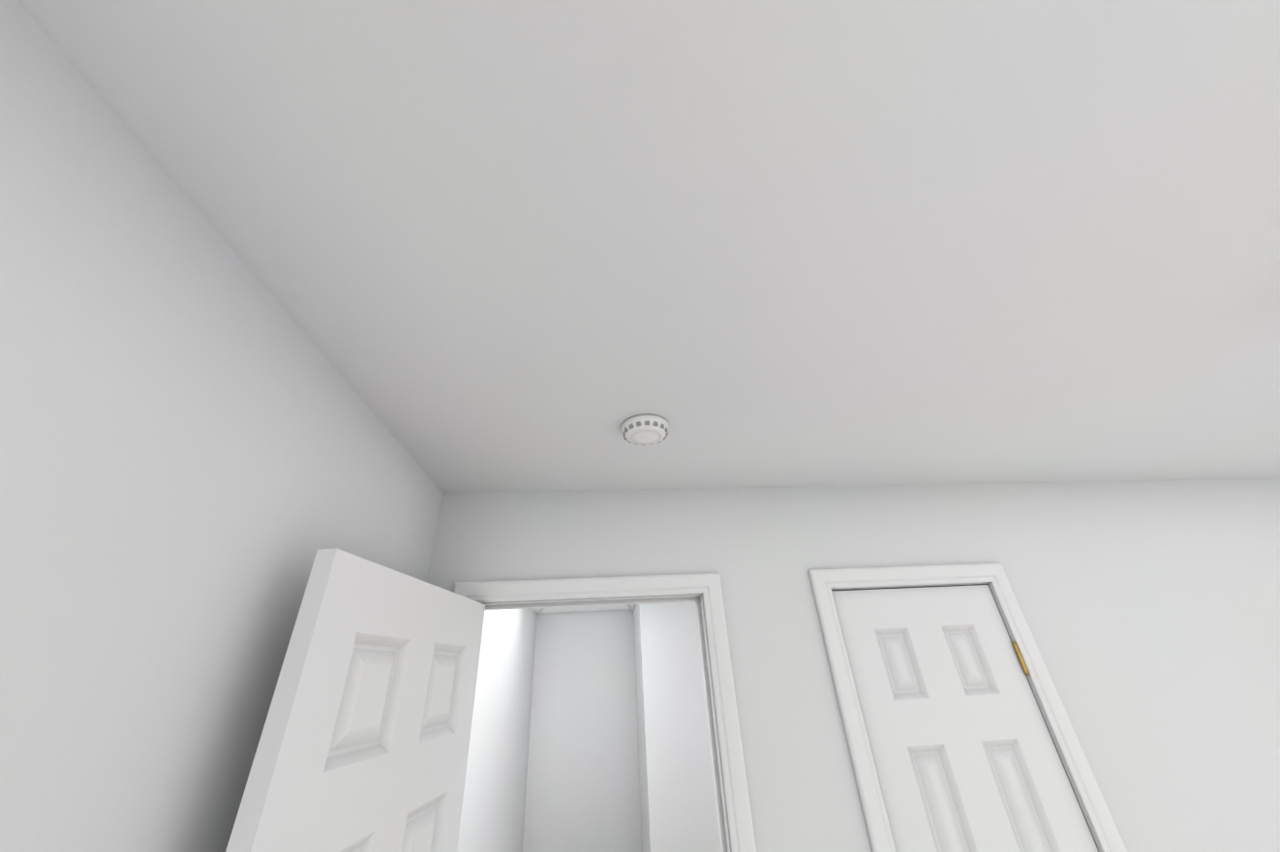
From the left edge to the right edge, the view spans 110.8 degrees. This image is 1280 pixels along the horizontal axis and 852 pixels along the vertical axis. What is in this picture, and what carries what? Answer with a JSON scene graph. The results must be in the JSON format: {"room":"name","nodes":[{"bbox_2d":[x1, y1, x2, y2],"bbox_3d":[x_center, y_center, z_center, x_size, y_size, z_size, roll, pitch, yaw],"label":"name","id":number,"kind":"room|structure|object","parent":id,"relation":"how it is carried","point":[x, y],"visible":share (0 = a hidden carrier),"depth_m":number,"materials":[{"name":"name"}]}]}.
{"room":"bedroom","nodes":[
{"label":"bedroom","id":0,"kind":"room"},
{"bbox_2d":[0,0,443,851],"bbox_3d":[-0.580,0.386,-0.611,0.120,2.440,3.780,0,-29,-5],"label":"wall","id":1,"kind":"structure","parent":0,"point":[203,455],"depth_m":0.56,"materials":[{"name":"paint"}]},
{"bbox_2d":[457,608,536,851],"bbox_3d":[-1.120,2.245,2.720,0.350,2.500,3.670,0,-29,-5],"label":"wall","id":2,"kind":"structure","parent":0,"point":[493,809],"depth_m":3.10,"materials":[{"name":"paint"}]},
{"bbox_2d":[530,608,542,614],"bbox_3d":[-0.980,1.161,3.344,0.055,0.085,3.670,0,-29,-5],"label":"trim","id":3,"kind":"structure","parent":2,"relation":"attached to","point":[537,611],"depth_m":4.79,"materials":[{"name":"paint"}]},
{"bbox_2d":[522,609,641,851],"bbox_3d":[-0.752,3.276,4.601,1.420,2.500,0.550,0,-29,-5],"label":"wall","id":4,"kind":"structure","parent":0,"point":[583,792],"depth_m":4.39,"materials":[{"name":"paint"}]},
{"bbox_2d":[542,604,631,613],"bbox_3d":[-0.580,2.044,4.964,1.000,0.085,0.055,0,-29,-5],"label":"trim","id":5,"kind":"structure","parent":4,"relation":"attached to","point":[582,609],"depth_m":4.94,"materials":[{"name":"paint"}]},
{"bbox_2d":[628,604,636,610],"bbox_3d":[-0.102,1.950,4.864,0.065,0.115,1.495,0,-29,-5],"label":"crown molding","id":6,"kind":"structure","parent":4,"relation":"attached to","point":[632,606],"depth_m":4.61,"materials":[{"name":"paint"}]},
{"bbox_2d":[17,0,1279,492],"bbox_3d":[1.614,-0.740,0.221,4.652,0.120,3.780,0,-29,-5],"label":"ceiling","id":7,"kind":"structure","parent":0,"point":[484,246],"depth_m":0.69,"materials":[{"name":"paint"}]},
{"bbox_2d":[620,413,669,445],"bbox_3d":[0.015,0.018,1.251,0.136,0.042,0.136,0,-29,-5],"label":"smoke detector","id":8,"kind":"object","parent":7,"relation":"attached to","point":[645,429],"visible":1,"depth_m":1.22,"materials":[{"name":"white plastic"}]},
{"bbox_2d":[633,601,720,851],"bbox_3d":[0.788,3.019,4.326,1.600,2.530,1.520,0,-29,-5],"label":"wall","id":9,"kind":"structure","parent":0,"point":[678,808],"depth_m":3.70,"materials":[{"name":"paint"}]},
{"bbox_2d":[426,478,1279,851],"bbox_3d":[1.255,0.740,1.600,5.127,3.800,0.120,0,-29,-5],"label":"wall","id":10,"kind":"structure","parent":0,"point":[1151,610],"depth_m":1.58,"materials":[{"name":"paint"}]},
{"bbox_2d":[453,573,756,851],"bbox_3d":[-0.123,1.478,1.060,0.902,2.120,0.162,0,-29,-5],"label":"door frame","id":11,"kind":"structure","parent":10,"relation":"attached to","point":[708,586],"depth_m":1.46,"materials":[{"name":"paint"}]},
{"bbox_2d":[225,548,485,851],"bbox_3d":[-0.491,1.292,0.621,0.175,2.040,0.776,-4,-29,1],"label":"entry door","id":12,"kind":"structure","parent":11,"relation":"attached to","point":[363,746],"depth_m":0.84,"materials":[{"name":"paint"}]},
{"bbox_2d":[831,584,1097,851],"bbox_3d":[1.037,1.466,1.084,0.610,2.040,0.105,0,-29,-5],"label":"closet door","id":13,"kind":"structure","parent":10,"relation":"in","point":[966,758],"depth_m":1.39,"materials":[{"name":"paint"}]},
{"bbox_2d":[807,562,1127,851],"bbox_3d":[1.026,1.495,1.153,0.646,2.070,0.120,0,-29,-5],"label":"door frame","id":14,"kind":"structure","parent":10,"relation":"attached to","point":[1031,687],"depth_m":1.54,"materials":[{"name":"paint"}]}
]}

